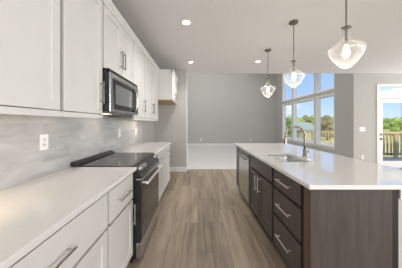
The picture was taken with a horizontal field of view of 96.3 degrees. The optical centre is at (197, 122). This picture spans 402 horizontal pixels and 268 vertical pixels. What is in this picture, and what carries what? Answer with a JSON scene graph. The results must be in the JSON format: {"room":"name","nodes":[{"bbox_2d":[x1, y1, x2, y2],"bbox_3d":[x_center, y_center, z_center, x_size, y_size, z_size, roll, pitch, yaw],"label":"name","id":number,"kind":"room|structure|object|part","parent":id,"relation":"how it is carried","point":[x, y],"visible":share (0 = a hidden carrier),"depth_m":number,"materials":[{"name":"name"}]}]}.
{"room":"kitchen","nodes":[
{"label":"kitchen","id":0,"kind":"room"},
{"bbox_2d":[0,114,153,190],"bbox_3d":[-1.270,-0.050,0.140,0.160,2.740,9.480,0,0,0],"label":"wall","id":1,"kind":"structure","parent":0,"point":[70,139],"depth_m":1.49,"materials":[{"name":"grey tile"}]},
{"bbox_2d":[0,0,61,116],"bbox_3d":[-1.006,-0.594,0.663,0.386,1.109,0.926,0,0,0],"label":"upper cabinet","id":2,"kind":"object","parent":1,"relation":"attached to","point":[29,29],"visible":1,"depth_m":0.91,"materials":[{"name":"paint"}]},
{"bbox_3d":[-0.862,-0.057,0.663,0.020,0.035,0.925,0,0,0],"label":"light rail","id":3,"kind":"part","parent":2,"relation":"part of","materials":[{"name":"white paint"}]},
{"bbox_2d":[40,134,47,150],"bbox_3d":[-1.186,0.148,1.388,0.007,0.120,0.074,0,0,0],"label":"wall outlet","id":4,"kind":"object","parent":1,"relation":"attached to","point":[43,138],"visible":1,"depth_m":1.39,"materials":[{"name":"white plastic"}]},
{"bbox_2d":[59,0,104,118],"bbox_3d":[-1.006,-0.594,1.371,0.386,1.109,0.483,0,0,0],"label":"upper cabinet","id":5,"kind":"object","parent":1,"relation":"attached to","point":[81,83],"visible":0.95,"depth_m":1.33,"materials":[{"name":"paint"}]},
{"bbox_3d":[-0.862,-0.057,1.371,0.020,0.035,0.482,0,0,0],"label":"light rail","id":6,"kind":"part","parent":5,"relation":"part of","materials":[{"name":"white paint"}]},
{"bbox_3d":[-0.832,-0.265,1.565,0.036,0.190,0.011,0,0,0],"label":"handle","id":7,"kind":"part","parent":5,"relation":"part of","materials":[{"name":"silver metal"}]},
{"bbox_2d":[102,0,135,82],"bbox_3d":[-1.006,-0.824,2.000,0.386,0.648,0.768,0,0,0],"label":"upper cabinet","id":8,"kind":"object","parent":1,"relation":"attached to","point":[118,39],"visible":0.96,"depth_m":1.90,"materials":[{"name":"paint"}]},
{"bbox_3d":[-0.860,-0.790,1.812,0.020,0.572,0.368,0,0,0],"label":"door","id":9,"kind":"part","parent":8,"relation":"part of","materials":[{"name":"white paint"}]},
{"bbox_3d":[-0.842,-1.113,2.000,0.056,0.070,0.768,0,0,0],"label":"crown moulding","id":10,"kind":"part","parent":8,"relation":"part of","materials":[{"name":"white paint"}]},
{"bbox_2d":[101,68,137,114],"bbox_3d":[-0.961,-0.297,1.998,0.454,0.396,0.759,0,0,0],"label":"microwave","id":11,"kind":"object","parent":8,"relation":"attached to","point":[121,95],"visible":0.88,"depth_m":1.80,"materials":[{"name":"silver metal"}]},
{"bbox_3d":[-1.000,-0.107,2.000,0.340,0.010,0.736,0,0,0],"label":"panel","id":12,"kind":"part","parent":11,"relation":"part of","materials":[{"name":"metal"}]},
{"bbox_3d":[-0.796,-0.265,2.000,0.008,0.321,0.756,0,0,0],"label":"frame","id":13,"kind":"part","parent":11,"relation":"part of","materials":[{"name":"metal"}]},
{"bbox_3d":[-0.789,-0.273,1.955,0.005,0.285,0.556,0,0,0],"label":"glass door","id":14,"kind":"part","parent":11,"relation":"part of","materials":[{"name":"black glass"}]},
{"bbox_3d":[-0.766,-0.269,2.205,0.063,0.284,0.022,0,0,0],"label":"handle","id":15,"kind":"part","parent":11,"relation":"part of","materials":[{"name":"metal"}]},
{"bbox_3d":[-0.860,-0.790,2.188,0.020,0.572,0.372,0,0,0],"label":"door","id":16,"kind":"part","parent":8,"relation":"part of","materials":[{"name":"white paint"}]},
{"bbox_2d":[108,36,146,120],"bbox_3d":[-1.006,-0.594,2.622,0.386,1.109,0.471,0,0,0],"label":"upper cabinet","id":17,"kind":"object","parent":1,"relation":"attached to","point":[139,50],"visible":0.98,"depth_m":2.62,"materials":[{"name":"paint"}]},
{"bbox_3d":[-0.860,-0.578,2.622,0.020,0.997,0.452,0,0,0],"label":"door","id":18,"kind":"part","parent":17,"relation":"part of","materials":[{"name":"white paint"}]},
{"bbox_3d":[-0.842,-1.113,2.622,0.056,0.070,0.471,0,0,0],"label":"crown moulding","id":19,"kind":"part","parent":17,"relation":"part of","materials":[{"name":"white paint"}]},
{"bbox_2d":[127,52,159,120],"bbox_3d":[-1.006,-0.594,3.354,0.386,1.109,0.987,0,0,0],"label":"upper cabinet","id":20,"kind":"object","parent":1,"relation":"attached to","point":[151,70],"visible":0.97,"depth_m":3.25,"materials":[{"name":"paint"}]},
{"bbox_3d":[-0.860,-0.578,3.111,0.020,0.997,0.481,0,0,0],"label":"door","id":21,"kind":"part","parent":20,"relation":"part of","materials":[{"name":"white paint"}]},
{"bbox_3d":[-0.862,-0.057,3.354,0.020,0.035,0.986,0,0,0],"label":"light rail","id":22,"kind":"part","parent":20,"relation":"part of","materials":[{"name":"white paint"}]},
{"bbox_3d":[-0.842,-1.113,3.354,0.056,0.070,0.987,0,0,0],"label":"crown moulding","id":23,"kind":"part","parent":20,"relation":"part of","materials":[{"name":"white paint"}]},
{"bbox_3d":[-0.860,-0.578,3.598,0.020,0.997,0.481,0,0,0],"label":"door","id":24,"kind":"part","parent":20,"relation":"part of","materials":[{"name":"white paint"}]},
{"bbox_2d":[158,69,178,104],"bbox_3d":[-0.861,-0.820,4.356,0.676,0.656,1.009,0,0,0],"label":"upper cabinet","id":25,"kind":"object","parent":1,"relation":"attached to","point":[168,80],"visible":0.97,"depth_m":3.85,"materials":[{"name":"white paint"}]},
{"bbox_3d":[-0.891,-0.497,4.356,0.613,0.010,1.003,0,0,0],"label":"panel","id":26,"kind":"part","parent":25,"relation":"part of","materials":[{"name":"brown wood"}]},
{"bbox_3d":[-0.862,-1.113,4.356,0.675,0.070,1.008,0,0,0],"label":"crown moulding","id":27,"kind":"part","parent":25,"relation":"part of","materials":[{"name":"white paint"}]},
{"bbox_3d":[-0.570,-0.791,4.105,0.020,0.570,0.494,0,0,0],"label":"door","id":28,"kind":"part","parent":25,"relation":"part of","materials":[{"name":"white paint"}]},
{"bbox_3d":[-0.570,-0.791,4.605,0.020,0.570,0.494,0,0,0],"label":"door","id":29,"kind":"part","parent":25,"relation":"part of","materials":[{"name":"white paint"}]},
{"bbox_2d":[154,71,185,166],"bbox_3d":[-2.732,-0.050,5.025,4.835,2.740,0.290,0,0,0],"label":"wall","id":30,"kind":"structure","parent":0,"point":[170,126],"depth_m":4.88,"materials":[{"name":"beige paint"}]},
{"bbox_2d":[170,165,187,171],"bbox_3d":[-0.750,1.258,5.018,0.900,0.125,0.305,0,0,0],"label":"baseboard","id":31,"kind":"structure","parent":30,"relation":"attached to","point":[172,169],"depth_m":4.87,"materials":[{"name":"white paint"}]},
{"bbox_2d":[186,71,187,166],"bbox_3d":[-0.307,-0.113,5.027,0.015,2.615,0.305,0,0,0],"label":"trim","id":32,"kind":"structure","parent":30,"relation":"attached to","point":[186,71],"depth_m":4.88,"materials":[{"name":"white paint"}]},
{"bbox_2d":[126,146,288,267],"bbox_3d":[1.800,1.370,2.850,13.600,0.100,14.900,0,0,0],"label":"floor","id":33,"kind":"structure","parent":0,"point":[204,220],"depth_m":2.34,"materials":[{"name":"brown wood"}]},
{"bbox_2d":[9,193,106,267],"bbox_3d":[-0.880,0.878,0.741,0.638,0.883,0.920,0,0,0],"label":"base cabinet","id":34,"kind":"object","parent":33,"relation":"on","point":[81,242],"visible":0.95,"depth_m":0.90,"materials":[{"name":"paint"}]},
{"bbox_3d":[-0.580,0.576,0.741,0.036,0.011,0.200,0,0,0],"label":"handle","id":35,"kind":"part","parent":34,"relation":"part of","materials":[{"name":"silver metal"}]},
{"bbox_2d":[0,167,136,267],"bbox_3d":[-0.878,0.421,0.933,0.621,0.030,1.466,0,0,0],"label":"countertop","id":36,"kind":"structure","parent":34,"relation":"on","point":[31,211],"depth_m":0.93,"materials":[{"name":"white stone"}]},
{"bbox_3d":[-0.608,0.957,0.967,0.020,0.497,0.446,0,0,0],"label":"door","id":37,"kind":"part","parent":34,"relation":"part of","materials":[{"name":"white paint"}]},
{"bbox_2d":[70,150,162,262],"bbox_3d":[-0.827,0.842,2.050,0.722,0.956,0.760,0,0,0],"label":"range","id":38,"kind":"object","parent":33,"relation":"on","point":[146,176],"visible":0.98,"depth_m":1.84,"materials":[{"name":"black metal"}]},
{"bbox_2d":[77,153,150,166],"bbox_3d":[-0.869,0.411,2.050,0.513,0.028,0.760,0,0,0],"label":"cooktop","id":39,"kind":"object","parent":38,"relation":"in","point":[106,159],"depth_m":1.91,"materials":[{"name":"black glass"}]},
{"bbox_3d":[-0.568,0.460,2.050,0.094,0.129,0.756,0,0,0],"label":"control panel","id":40,"kind":"part","parent":38,"relation":"part of","materials":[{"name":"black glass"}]},
{"bbox_3d":[-0.553,1.194,2.050,0.043,0.143,0.750,0,0,0],"label":"storage drawer","id":41,"kind":"part","parent":38,"relation":"part of","materials":[{"name":"metal"}]},
{"bbox_3d":[-0.553,0.824,2.050,0.043,0.583,0.750,0,0,0],"label":"oven door","id":42,"kind":"part","parent":38,"relation":"part of","materials":[{"name":"black glass"}]},
{"bbox_3d":[-0.546,0.524,2.050,0.057,0.014,0.756,0,0,0],"label":"trim","id":43,"kind":"part","parent":38,"relation":"part of","materials":[{"name":"metal"}]},
{"bbox_3d":[-0.499,0.568,2.050,0.066,0.024,0.696,0,0,0],"label":"handle","id":44,"kind":"part","parent":38,"relation":"part of","materials":[{"name":"metal"}]},
{"bbox_2d":[105,174,135,267],"bbox_3d":[-0.880,0.878,1.434,0.638,0.883,0.458,0,0,0],"label":"base cabinet","id":45,"kind":"object","parent":33,"relation":"on","point":[120,205],"visible":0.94,"depth_m":1.41,"materials":[{"name":"paint"}]},
{"bbox_3d":[-0.608,0.576,1.438,0.020,0.224,0.433,0,0,0],"label":"drawer","id":46,"kind":"part","parent":45,"relation":"part of","materials":[{"name":"white paint"}]},
{"bbox_3d":[-0.608,0.957,1.438,0.020,0.497,0.433,0,0,0],"label":"door","id":47,"kind":"part","parent":45,"relation":"part of","materials":[{"name":"white paint"}]},
{"bbox_3d":[-0.580,0.576,1.438,0.036,0.011,0.220,0,0,0],"label":"handle","id":48,"kind":"part","parent":45,"relation":"part of","materials":[{"name":"silver metal"}]},
{"bbox_3d":[-0.580,0.823,1.620,0.036,0.190,0.011,0,0,0],"label":"handle","id":49,"kind":"part","parent":45,"relation":"part of","materials":[{"name":"silver metal"}]},
{"bbox_2d":[158,150,162,199],"bbox_3d":[-0.880,0.878,2.783,0.638,0.883,0.692,0,0,0],"label":"base cabinet","id":50,"kind":"object","parent":33,"relation":"on","point":[160,154],"visible":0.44,"depth_m":2.91,"materials":[{"name":"paint"}]},
{"bbox_2d":[115,142,170,153],"bbox_3d":[-0.878,0.421,3.143,0.621,0.030,1.418,0,0,0],"label":"countertop","id":51,"kind":"structure","parent":50,"relation":"on","point":[143,147],"depth_m":2.88,"materials":[{"name":"white stone"}]},
{"bbox_3d":[-0.608,0.542,2.783,0.020,0.156,0.670,0,0,0],"label":"drawer","id":52,"kind":"part","parent":50,"relation":"part of","materials":[{"name":"white paint"}]},
{"bbox_2d":[163,145,169,191],"bbox_3d":[-0.880,0.878,3.489,0.638,0.883,0.712,0,0,0],"label":"base cabinet","id":53,"kind":"object","parent":33,"relation":"on","point":[166,155],"visible":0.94,"depth_m":3.42,"materials":[{"name":"paint"}]},
{"bbox_3d":[-0.608,0.542,3.490,0.020,0.156,0.692,0,0,0],"label":"drawer","id":54,"kind":"part","parent":53,"relation":"part of","materials":[{"name":"white paint"}]},
{"bbox_2d":[236,146,239,186],"bbox_3d":[1.028,0.878,3.422,0.535,0.884,0.298,0,0,0],"label":"base cabinet","id":55,"kind":"object","parent":33,"relation":"on","point":[237,148],"visible":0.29,"depth_m":3.46,"materials":[{"name":"brown wood"}]},
{"bbox_2d":[237,148,250,203],"bbox_3d":[0.995,0.880,2.964,0.601,0.880,0.608,0,0,0],"label":"dishwasher","id":56,"kind":"object","parent":33,"relation":"on","point":[244,157],"visible":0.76,"depth_m":2.90,"materials":[{"name":"silver metal"}]},
{"bbox_2d":[250,154,274,241],"bbox_3d":[1.008,0.878,2.248,0.574,0.884,0.814,0,0,0],"label":"base cabinet","id":57,"kind":"object","parent":33,"relation":"on","point":[262,185],"visible":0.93,"depth_m":2.11,"materials":[{"name":"brown wood"}]},
{"bbox_3d":[0.770,0.925,2.446,0.020,0.554,0.376,0,0,0],"label":"door","id":58,"kind":"part","parent":57,"relation":"part of","materials":[{"name":"brown wood"}]},
{"bbox_3d":[0.770,0.925,2.047,0.020,0.554,0.382,0,0,0],"label":"door","id":59,"kind":"part","parent":57,"relation":"part of","materials":[{"name":"brown wood"}]},
{"bbox_2d":[234,143,401,189],"bbox_3d":[1.254,0.421,2.390,1.052,0.030,2.430,0,0,0],"label":"countertop","id":60,"kind":"structure","parent":57,"relation":"on","point":[321,170],"depth_m":1.57,"materials":[{"name":"white stone"}]},
{"bbox_2d":[268,155,304,161],"bbox_3d":[1.042,0.534,2.160,0.385,0.192,0.610,0,0,0],"label":"sink","id":61,"kind":"object","parent":60,"relation":"in","point":[282,158],"visible":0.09,"depth_m":2.44,"materials":[{"name":"metal"}]},
{"bbox_2d":[284,126,310,156],"bbox_3d":[1.206,0.219,2.190,0.320,0.372,0.060,0,0,0],"label":"faucet","id":62,"kind":"object","parent":60,"relation":"on","point":[305,151],"visible":1,"depth_m":2.18,"materials":[{"name":"metal"}]},
{"bbox_3d":[1.184,0.182,2.190,0.257,0.297,0.024,0,0,0],"label":"spout","id":63,"kind":"part","parent":62,"relation":"part of","materials":[{"name":"metal"}]},
{"bbox_2d":[274,169,303,267],"bbox_3d":[1.008,0.878,1.569,0.574,0.884,0.536,0,0,0],"label":"base cabinet","id":64,"kind":"object","parent":33,"relation":"on","point":[288,193],"visible":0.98,"depth_m":1.50,"materials":[{"name":"brown wood"}]},
{"bbox_3d":[0.741,1.049,1.575,0.038,0.012,0.240,0,0,0],"label":"handle","id":65,"kind":"part","parent":64,"relation":"part of","materials":[{"name":"metal"}]},
{"bbox_3d":[0.741,0.758,1.575,0.038,0.012,0.240,0,0,0],"label":"handle","id":66,"kind":"part","parent":64,"relation":"part of","materials":[{"name":"metal"}]},
{"bbox_3d":[0.741,0.527,1.575,0.038,0.012,0.240,0,0,0],"label":"handle","id":67,"kind":"part","parent":64,"relation":"part of","materials":[{"name":"metal"}]},
{"bbox_3d":[0.770,1.059,1.573,0.020,0.286,0.477,0,0,0],"label":"drawer","id":68,"kind":"part","parent":64,"relation":"part of","materials":[{"name":"brown wood"}]},
{"bbox_3d":[0.770,0.768,1.573,0.020,0.240,0.477,0,0,0],"label":"drawer","id":69,"kind":"part","parent":64,"relation":"part of","materials":[{"name":"brown wood"}]},
{"bbox_3d":[0.770,0.537,1.573,0.020,0.166,0.477,0,0,0],"label":"drawer","id":70,"kind":"part","parent":64,"relation":"part of","materials":[{"name":"brown wood"}]},
{"bbox_2d":[304,187,397,267],"bbox_3d":[1.070,0.878,1.256,0.620,0.884,0.082,0,0,0],"label":"island end panel","id":71,"kind":"object","parent":33,"relation":"on","point":[343,228],"visible":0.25,"depth_m":1.22,"materials":[{"name":"brown wood"}]},
{"bbox_2d":[188,74,275,142],"bbox_3d":[-0.265,-1.480,10.375,9.770,5.600,0.150,0,0,0],"label":"wall","id":72,"kind":"structure","parent":0,"point":[222,108],"depth_m":10.30,"materials":[{"name":"beige paint"}]},
{"bbox_2d":[188,143,235,145],"bbox_3d":[-0.265,1.245,10.291,9.470,0.150,0.018,0,0,0],"label":"baseboard","id":73,"kind":"structure","parent":72,"relation":"attached to","point":[189,144],"depth_m":10.28,"materials":[{"name":"white paint"}]},
{"bbox_2d":[111,0,401,73],"bbox_3d":[3.625,-1.570,0.285,9.950,0.300,9.770,0,0,0],"label":"ceiling","id":74,"kind":"structure","parent":0,"point":[223,36],"depth_m":2.86,"materials":[{"name":"paint"}]},
{"bbox_2d":[181,19,191,25],"bbox_3d":[-0.165,-1.417,2.540,0.156,0.006,0.156,0,0,0],"label":"recessed light","id":75,"kind":"object","parent":74,"relation":"in","point":[186,22],"visible":1,"depth_m":2.54,"materials":[{"name":"white plastic"}]},
{"bbox_2d":[261,49,275,96],"bbox_3d":[1.360,-0.958,3.500,0.276,0.925,0.276,0,0,0],"label":"pendant light","id":76,"kind":"object","parent":74,"relation":"hanging from","point":[266,50],"visible":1,"depth_m":3.48,"materials":[{"name":"clear glass"}]},
{"bbox_2d":[283,19,304,87],"bbox_3d":[1.345,-0.958,2.530,0.276,0.925,0.276,0,0,0],"label":"pendant light","id":77,"kind":"object","parent":74,"relation":"hanging from","point":[292,22],"visible":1,"depth_m":2.52,"materials":[{"name":"clear glass"}]},
{"bbox_3d":[1.345,-1.135,2.530,0.012,0.530,0.012,0,0,0],"label":"rod","id":78,"kind":"part","parent":77,"relation":"part of","materials":[{"name":"silver metal"}]},
{"bbox_3d":[1.345,-0.653,2.530,0.058,0.125,0.058,0,0,0],"label":"bulb","id":79,"kind":"part","parent":77,"relation":"part of","materials":[{"name":"white glass"}]},
{"bbox_2d":[328,0,366,68],"bbox_3d":[1.350,-0.958,1.640,0.276,0.925,0.276,0,0,0],"label":"pendant light","id":80,"kind":"object","parent":74,"relation":"hanging from","point":[346,51],"visible":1,"depth_m":1.63,"materials":[{"name":"clear glass"}]},
{"bbox_3d":[1.350,-1.135,1.640,0.012,0.530,0.012,0,0,0],"label":"rod","id":81,"kind":"part","parent":80,"relation":"part of","materials":[{"name":"silver metal"}]},
{"bbox_3d":[1.350,-0.653,1.640,0.058,0.125,0.058,0,0,0],"label":"bulb","id":82,"kind":"part","parent":80,"relation":"part of","materials":[{"name":"white glass"}]},
{"bbox_3d":[1.350,-0.679,1.640,0.276,0.368,0.276,0,0,0],"label":"lamp shade","id":83,"kind":"part","parent":80,"relation":"part of","materials":[{"name":"clear glass"}]},
{"bbox_2d":[276,74,348,156],"bbox_3d":[4.520,-1.480,7.810,0.200,5.600,4.980,0,0,0],"label":"wall","id":84,"kind":"structure","parent":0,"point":[341,81],"depth_m":5.85,"materials":[{"name":"beige paint"}]},
{"bbox_2d":[282,102,291,139],"bbox_3d":[4.538,-0.100,9.040,0.144,1.780,0.960,0,0,0],"label":"window","id":85,"kind":"structure","parent":84,"relation":"attached to","point":[290,103],"depth_m":9.47,"materials":[{"name":"white plastic"}]},
{"bbox_2d":[282,74,291,101],"bbox_3d":[4.538,-1.950,9.040,0.144,1.660,0.960,0,0,0],"label":"window","id":86,"kind":"structure","parent":84,"relation":"attached to","point":[284,76],"depth_m":9.47,"materials":[{"name":"white plastic"}]},
{"bbox_2d":[293,97,313,142],"bbox_3d":[4.538,-0.100,7.700,0.144,1.780,1.560,0,0,0],"label":"window","id":87,"kind":"structure","parent":84,"relation":"attached to","point":[295,103],"depth_m":8.38,"materials":[{"name":"white plastic"}]},
{"bbox_2d":[293,74,313,98],"bbox_3d":[4.538,-1.950,7.700,0.144,1.660,1.560,0,0,0],"label":"window","id":88,"kind":"structure","parent":84,"relation":"attached to","point":[295,96],"depth_m":8.38,"materials":[{"name":"white plastic"}]},
{"bbox_2d":[316,93,333,146],"bbox_3d":[4.538,-0.100,6.370,0.144,1.780,0.940,0,0,0],"label":"window","id":89,"kind":"structure","parent":84,"relation":"attached to","point":[318,99],"depth_m":6.75,"materials":[{"name":"white plastic"}]},
{"bbox_2d":[316,74,333,92],"bbox_3d":[4.538,-1.950,6.370,0.144,1.660,0.940,0,0,0],"label":"window","id":90,"kind":"structure","parent":84,"relation":"attached to","point":[318,76],"depth_m":6.75,"materials":[{"name":"white plastic"}]},
{"bbox_2d":[349,74,401,163],"bbox_3d":[6.535,-0.200,5.245,4.130,3.040,0.150,0,0,0],"label":"wall","id":91,"kind":"structure","parent":0,"point":[362,87],"depth_m":5.17,"materials":[{"name":"beige paint"}]},
{"bbox_2d":[376,84,401,163],"bbox_3d":[5.625,0.100,5.225,1.010,2.440,0.150,0,0,0],"label":"door frame","id":92,"kind":"structure","parent":91,"relation":"attached to","point":[378,96],"depth_m":5.15,"materials":[{"name":"white paint"}]},
{"bbox_2d":[380,99,401,167],"bbox_3d":[5.625,0.297,5.176,0.840,2.005,0.119,0,0,0],"label":"door","id":93,"kind":"structure","parent":92,"relation":"attached to","point":[395,164],"depth_m":5.19,"materials":[{"name":"white paint"}]},
{"bbox_2d":[398,198,401,267],"bbox_3d":[1.433,0.878,2.408,0.095,0.884,2.325,0,0,0],"label":"wall","id":94,"kind":"structure","parent":0,"point":[399,200],"depth_m":1.25,"materials":[{"name":"beige paint"}]},
{"bbox_2d":[398,190,401,198],"bbox_3d":[1.440,0.478,2.400,0.110,0.084,2.340,0,0,0],"label":"trim","id":95,"kind":"structure","parent":94,"relation":"attached to","point":[399,191],"depth_m":1.23,"materials":[{"name":"white paint"}]},
{"label":"outside","id":96,"kind":"structure","parent":0,"visible":0},
{"bbox_2d":[297,129,401,156],"bbox_3d":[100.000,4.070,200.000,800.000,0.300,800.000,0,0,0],"label":"ground","id":97,"kind":"structure","parent":96,"point":[384,130],"depth_m":40.33,"materials":[{"name":"beige wood"}]},
{"bbox_2d":[287,118,291,136],"bbox_3d":[20.796,1.393,40.085,2.036,5.053,2.094,0,0,0],"label":"tree","id":98,"kind":"object","parent":97,"relation":"on","point":[289,134],"visible":0.5,"depth_m":39.59,"materials":[{"name":"green plant"}]},
{"bbox_2d":[286,122,313,136],"bbox_3d":[30.900,1.820,54.000,6.200,4.200,8.800,0,0,0],"label":"house","id":99,"kind":"structure","parent":97,"relation":"on","point":[306,126],"depth_m":51.44,"materials":[{"name":"green"}]},
{"bbox_2d":[297,117,304,121],"bbox_3d":[49.275,0.520,88.050,6.201,6.981,6.359,0,0,0],"label":"tree","id":100,"kind":"object","parent":97,"relation":"on","point":[299,119],"visible":0.23,"depth_m":85.84,"materials":[{"name":"green plant"}]},
{"bbox_2d":[302,115,311,122],"bbox_3d":[60.710,-0.336,101.132,5.798,8.512,4.999,0,0,0],"label":"tree","id":101,"kind":"object","parent":97,"relation":"on","point":[306,118],"visible":0.69,"depth_m":99.42,"materials":[{"name":"green plant"}]},
{"bbox_2d":[309,115,313,124],"bbox_3d":[72.272,-0.697,114.161,6.378,9.233,6.405,0,0,0],"label":"tree","id":102,"kind":"object","parent":97,"relation":"on","point":[311,117],"visible":0.3,"depth_m":112.93,"materials":[{"name":"green plant"}]},
{"bbox_2d":[321,115,332,140],"bbox_3d":[29.227,1.050,40.514,3.300,5.739,3.201,0,0,43],"label":"tree","id":103,"kind":"object","parent":97,"relation":"on","point":[326,122],"visible":0.66,"depth_m":39.78,"materials":[{"name":"green plant"}]},
{"bbox_2d":[383,118,387,128],"bbox_3d":[97.900,0.292,97.096,6.619,7.257,5.827,0,0,0],"label":"tree","id":104,"kind":"object","parent":97,"relation":"on","point":[385,125],"visible":0.1,"depth_m":94.93,"materials":[{"name":"green plant"}]},
{"bbox_2d":[384,118,390,129],"bbox_3d":[115.780,0.661,110.101,5.683,7.682,6.820,0,0,0],"label":"tree","id":105,"kind":"object","parent":97,"relation":"on","point":[387,120],"visible":0.34,"depth_m":109.03,"materials":[{"name":"green plant"}]},
{"bbox_2d":[383,157,401,168],"bbox_3d":[8.315,2.635,7.258,7.370,2.570,3.856,0,0,0],"label":"deck","id":106,"kind":"object","parent":97,"relation":"on","point":[384,158],"visible":0.02,"depth_m":6.66,"materials":[{"name":"grey wood"}]},
{"bbox_2d":[297,131,332,142],"bbox_3d":[5.775,0.868,9.009,2.050,0.965,0.172,0,0,0],"label":"deck railing","id":107,"kind":"object","parent":106,"relation":"on","point":[298,132],"visible":0.33,"depth_m":9.00,"materials":[{"name":"beige wood"}]},
{"bbox_3d":[5.775,0.466,9.050,2.050,0.088,0.036,0,0,0],"label":"rail","id":108,"kind":"part","parent":107,"relation":"part of","materials":[{"name":"beige wood"}]},
{"bbox_2d":[383,133,401,157],"bbox_3d":[9.435,0.868,7.009,4.930,0.965,0.172,0,0,0],"label":"deck railing","id":109,"kind":"object","parent":106,"relation":"on","point":[395,153],"visible":0.66,"depth_m":7.00,"materials":[{"name":"beige wood"}]},
{"bbox_3d":[7.630,0.885,6.958,0.110,0.929,0.070,0,0,0],"label":"post","id":110,"kind":"part","parent":109,"relation":"part of","materials":[{"name":"beige wood"}]},
{"bbox_2d":[389,117,401,130],"bbox_3d":[92.536,0.815,84.122,5.714,7.710,6.063,0,0,0],"label":"tree","id":111,"kind":"object","parent":97,"relation":"on","point":[395,124],"visible":0.98,"depth_m":83.07,"materials":[{"name":"green plant"}]}
]}

